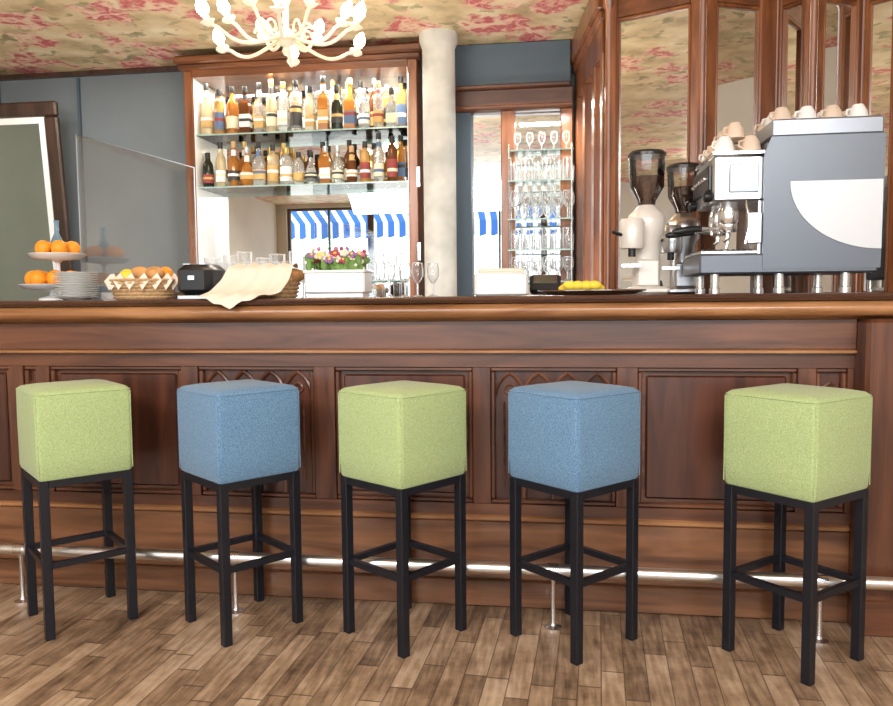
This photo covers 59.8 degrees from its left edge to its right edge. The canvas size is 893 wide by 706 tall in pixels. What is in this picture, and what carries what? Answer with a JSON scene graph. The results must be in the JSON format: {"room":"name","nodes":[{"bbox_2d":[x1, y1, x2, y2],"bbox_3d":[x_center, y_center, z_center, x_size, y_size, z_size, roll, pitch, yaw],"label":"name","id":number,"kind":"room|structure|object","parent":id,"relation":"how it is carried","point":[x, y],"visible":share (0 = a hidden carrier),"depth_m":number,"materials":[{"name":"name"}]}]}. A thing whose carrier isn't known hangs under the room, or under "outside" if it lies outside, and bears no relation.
{"room":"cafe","nodes":[
{"label":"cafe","id":0,"kind":"room"},
{"bbox_2d":[0,63,574,299],"bbox_3d":[-0.173,-0.520,4.817,7.100,2.780,0.100,0,4,8],"label":"wall","id":1,"kind":"structure","parent":0,"point":[136,203],"depth_m":4.99,"materials":[{"name":"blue paint"}]},
{"bbox_2d":[0,65,180,271],"bbox_3d":[-2.613,-1.015,5.063,2.000,1.580,0.030,0,4,8],"label":"trim","id":2,"kind":"structure","parent":1,"relation":"attached to","point":[159,69],"depth_m":4.99,"materials":[{"name":"blue wood"}]},
{"bbox_2d":[0,0,588,74],"bbox_3d":[-0.686,-1.604,1.208,6.900,0.100,7.020,0,4,8],"label":"ceiling","id":3,"kind":"structure","parent":0,"point":[37,36],"depth_m":4.17,"materials":[{"name":"paint"}]},
{"bbox_2d":[195,0,365,66],"bbox_3d":[-0.671,-1.468,3.231,0.729,0.453,0.733,0,4,8],"label":"chandelier","id":4,"kind":"object","parent":3,"relation":"hanging from","point":[286,38],"visible":1,"depth_m":3.21,"materials":[{"name":"white metal"}]},
{"bbox_2d":[173,42,424,297],"bbox_3d":[-0.848,-0.936,4.668,1.485,1.645,0.323,0,4,8],"label":"bar shelf","id":5,"kind":"object","parent":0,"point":[261,220],"visible":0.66,"depth_m":4.73,"materials":[{"name":"brown wood"}]},
{"bbox_2d":[200,76,406,186],"bbox_3d":[-0.859,-1.319,4.654,1.248,0.630,0.204,0,4,8],"label":"liquor bottles","id":6,"kind":"object","parent":5,"relation":"in","point":[379,111],"visible":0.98,"depth_m":4.60,"materials":[{"name":"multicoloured glass"}]},
{"bbox_2d":[208,251,408,279],"bbox_3d":[-0.838,-0.522,4.693,1.266,0.171,0.076,0,4,8],"label":"glasses","id":7,"kind":"object","parent":5,"relation":"in","point":[375,251],"visible":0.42,"depth_m":4.64,"materials":[{"name":"clear glass"}]},
{"bbox_2d":[0,583,892,705],"bbox_3d":[-0.661,1.069,1.396,6.900,0.100,7.020,0,4,8],"label":"floor","id":8,"kind":"structure","parent":0,"point":[98,656],"depth_m":2.39,"materials":[{"name":"brown wood"}]},
{"bbox_2d":[16,379,137,641],"bbox_3d":[-1.289,0.516,2.711,0.303,0.830,0.303,-4,5,-39],"label":"bar stool","id":9,"kind":"object","parent":8,"relation":"on","point":[74,432],"visible":1,"depth_m":2.60,"materials":[{"name":"green fabric"}]},
{"bbox_2d":[177,379,302,647],"bbox_3d":[-0.704,0.515,2.655,0.304,0.830,0.304,-4,5,-42],"label":"bar stool","id":10,"kind":"object","parent":8,"relation":"on","point":[235,434],"visible":1,"depth_m":2.55,"materials":[{"name":"blue fabric"}]},
{"bbox_2d":[338,380,466,658],"bbox_3d":[-0.142,0.515,2.567,0.303,0.830,0.303,3,6,43],"label":"bar stool","id":11,"kind":"object","parent":8,"relation":"on","point":[402,439],"visible":1,"depth_m":2.46,"materials":[{"name":"green fabric"}]},
{"bbox_2d":[419,28,457,296],"bbox_3d":[-0.033,-0.493,4.425,0.216,2.580,0.216,0,4,8],"label":"column","id":12,"kind":"structure","parent":8,"relation":"on","point":[438,45],"depth_m":4.31,"materials":[{"name":"paint"}]},
{"bbox_2d":[0,292,892,636],"bbox_3d":[-0.261,0.334,3.135,4.100,1.115,0.848,0,4,8],"label":"bar counter","id":13,"kind":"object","parent":8,"relation":"on","point":[683,353],"depth_m":2.75,"materials":[{"name":"brown wood"}]},
{"bbox_2d":[18,220,86,299],"bbox_3d":[-1.589,-0.373,3.136,0.260,0.320,0.260,0,4,8],"label":"tiered fruit stand","id":14,"kind":"object","parent":13,"relation":"on","point":[57,250],"visible":0.8,"depth_m":3.06,"materials":[{"name":"orange food"}]},
{"bbox_2d":[52,272,98,299],"bbox_3d":[-1.401,-0.253,2.935,0.160,0.104,0.160,0,4,8],"label":"plates","id":15,"kind":"object","parent":13,"relation":"on","point":[75,285],"visible":1,"depth_m":2.89,"materials":[{"name":"white ceramic"}]},
{"bbox_2d":[75,134,197,299],"bbox_3d":[-1.296,-0.572,3.247,0.524,0.697,0.050,0,4,8],"label":"glass sneeze guard","id":16,"kind":"object","parent":13,"relation":"on","point":[104,296],"visible":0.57,"depth_m":3.25,"materials":[{"name":"clear glass"}]},
{"bbox_2d":[104,266,177,299],"bbox_3d":[-1.167,-0.269,2.979,0.298,0.125,0.206,0,4,8],"label":"fruit basket","id":17,"kind":"object","parent":13,"relation":"on","point":[153,282],"visible":1,"depth_m":2.92,"materials":[{"name":"wicker"}]},
{"bbox_2d":[177,263,225,298],"bbox_3d":[-0.929,-0.272,2.948,0.136,0.131,0.180,0,4,8],"label":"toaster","id":18,"kind":"object","parent":13,"relation":"on","point":[194,280],"visible":0.81,"depth_m":2.88,"materials":[{"name":"black plastic"}]},
{"bbox_2d":[218,255,226,270],"bbox_3d":[-0.926,-0.378,3.279,0.036,0.062,0.098,0,4,8],"label":"glasses","id":19,"kind":"object","parent":13,"relation":"on","point":[224,262],"depth_m":3.30,"materials":[{"name":"clear glass"}]},
{"bbox_2d":[198,263,303,308],"bbox_3d":[-0.702,-0.253,2.885,0.289,0.171,0.382,1,4,17],"label":"bread basket","id":20,"kind":"object","parent":13,"relation":"on","point":[240,282],"visible":0.99,"depth_m":2.85,"materials":[{"name":"fabric"}]},
{"bbox_2d":[233,251,271,263],"bbox_3d":[-0.796,-0.399,3.259,0.165,0.051,0.098,0,4,8],"label":"glasses","id":21,"kind":"object","parent":13,"relation":"on","point":[270,261],"depth_m":3.26,"materials":[{"name":"clear glass"}]},
{"bbox_2d":[283,251,290,264],"bbox_3d":[-0.649,-0.394,3.239,0.031,0.053,0.098,0,4,8],"label":"glasses","id":22,"kind":"object","parent":13,"relation":"on","point":[288,251],"depth_m":3.26,"materials":[{"name":"clear glass"}]},
{"bbox_2d":[302,251,305,270],"bbox_3d":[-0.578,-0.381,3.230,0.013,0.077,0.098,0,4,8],"label":"glasses","id":23,"kind":"object","parent":13,"relation":"on","point":[303,260],"depth_m":3.24,"materials":[{"name":"clear glass"}]},
{"bbox_2d":[302,279,307,297],"bbox_3d":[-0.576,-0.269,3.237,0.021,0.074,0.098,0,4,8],"label":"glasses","id":24,"kind":"object","parent":13,"relation":"on","point":[303,284],"depth_m":3.27,"materials":[{"name":"clear glass"}]},
{"bbox_2d":[303,244,372,297],"bbox_3d":[-0.406,-0.310,2.921,0.245,0.201,0.128,0,4,8],"label":"flower planter","id":25,"kind":"object","parent":13,"relation":"on","point":[342,273],"visible":1,"depth_m":2.87,"materials":[{"name":"white ceramic"}]},
{"bbox_2d":[383,262,438,296],"bbox_3d":[-0.136,-0.283,3.001,0.214,0.130,0.079,0,4,8],"label":"glasses","id":26,"kind":"object","parent":13,"relation":"on","point":[410,269],"visible":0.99,"depth_m":3.01,"materials":[{"name":"clear glass"}]},
{"bbox_2d":[474,268,527,295],"bbox_3d":[0.208,-0.272,2.989,0.200,0.105,0.120,-1,4,0],"label":"napkin holder","id":27,"kind":"object","parent":13,"relation":"on","point":[487,281],"visible":0.97,"depth_m":2.93,"materials":[{"name":"white ceramic"}]},
{"bbox_2d":[530,274,560,294],"bbox_3d":[0.387,-0.268,3.038,0.120,0.078,0.062,0,4,8],"label":"card terminal","id":28,"kind":"object","parent":13,"relation":"on","point":[548,281],"visible":0.82,"depth_m":3.02,"materials":[{"name":"black plastic"}]},
{"bbox_2d":[538,281,645,294],"bbox_3d":[0.506,-0.227,2.707,0.374,0.049,0.232,0,4,8],"label":"serving tray","id":29,"kind":"object","parent":13,"relation":"on","point":[568,287],"visible":1,"depth_m":2.65,"materials":[{"name":"brown plastic"}]},
{"bbox_2d":[611,149,669,294],"bbox_3d":[0.720,-0.490,2.910,0.214,0.540,0.200,0,4,8],"label":"coffee grinder","id":30,"kind":"object","parent":13,"relation":"on","point":[641,233],"visible":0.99,"depth_m":2.87,"materials":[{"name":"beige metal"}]},
{"bbox_2d":[660,162,704,293],"bbox_3d":[0.949,-0.512,3.205,0.214,0.540,0.200,0,4,8],"label":"coffee grinder","id":31,"kind":"object","parent":13,"relation":"on","point":[676,249],"visible":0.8,"depth_m":3.17,"materials":[{"name":"silver metal"}]},
{"bbox_2d":[665,115,886,293],"bbox_3d":[1.176,-0.521,2.877,0.692,0.600,0.382,0,4,8],"label":"espresso machine","id":32,"kind":"object","parent":13,"relation":"on","point":[809,201],"visible":0.98,"depth_m":2.69,"materials":[{"name":"silver metal"}]},
{"bbox_2d":[698,104,868,161],"bbox_3d":[1.226,-0.799,2.854,0.539,0.156,0.327,0,4,8],"label":"cups","id":33,"kind":"object","parent":32,"relation":"on","point":[734,134],"visible":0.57,"depth_m":2.73,"materials":[{"name":"white ceramic"}]},
{"bbox_2d":[0,542,892,645],"bbox_3d":[-0.295,0.813,2.690,4.059,0.223,0.058,0,4,8],"label":"rail","id":34,"kind":"object","parent":8,"relation":"on","point":[16,549],"visible":0.63,"depth_m":2.61,"materials":[{"name":"silver metal"}]},
{"bbox_2d":[507,142,573,282],"bbox_3d":[0.536,-0.182,4.412,0.360,1.950,0.190,0,4,8],"label":"glass shelves","id":35,"kind":"object","parent":8,"relation":"on","point":[557,151],"visible":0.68,"depth_m":4.33,"materials":[{"name":"teal"}]},
{"bbox_2d":[510,131,574,280],"bbox_3d":[0.539,-0.821,4.365,0.361,0.828,0.149,0,4,8],"label":"glasses","id":36,"kind":"object","parent":35,"relation":"on","point":[521,197],"visible":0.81,"depth_m":4.36,"materials":[{"name":"clear glass"}]},
{"bbox_2d":[508,381,640,665],"bbox_3d":[0.411,0.514,2.509,0.303,0.830,0.303,-4,5,-39],"label":"bar stool","id":37,"kind":"object","parent":8,"relation":"on","point":[574,441],"visible":1,"depth_m":2.40,"materials":[{"name":"blue fabric"}]},
{"bbox_2d":[570,0,892,294],"bbox_3d":[1.889,-0.469,3.850,2.504,2.575,1.218,0,4,8],"label":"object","id":38,"kind":"object","parent":8,"relation":"on","point":[669,76],"visible":0.45,"depth_m":3.39,"materials":[{"name":"brown wood"}]},
{"bbox_2d":[722,383,872,686],"bbox_3d":[1.063,0.518,2.371,0.304,0.830,0.304,-3,5,-34],"label":"bar stool","id":39,"kind":"object","parent":8,"relation":"on","point":[806,447],"visible":1,"depth_m":2.27,"materials":[{"name":"green fabric"}]},
{"bbox_3d":[-1.701,0.341,4.765,3.130,0.900,0.545,0,4,8],"label":"countertop","id":40,"kind":"structure","parent":8,"relation":"on","visible":0},
{"bbox_2d":[0,101,73,300],"bbox_3d":[-2.833,-0.836,4.937,0.920,1.436,0.164,0,4,8],"label":"framed mirror","id":41,"kind":"object","parent":40,"relation":"on","point":[33,195],"visible":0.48,"depth_m":4.87,"materials":[{"name":"brown wood"}]},
{"bbox_2d":[455,40,572,295],"bbox_3d":[0.398,-0.508,4.609,0.690,2.575,0.148,0,4,8],"label":"paneling","id":42,"kind":"structure","parent":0,"point":[503,90],"depth_m":4.58,"materials":[{"name":"blue paint"}]}
]}

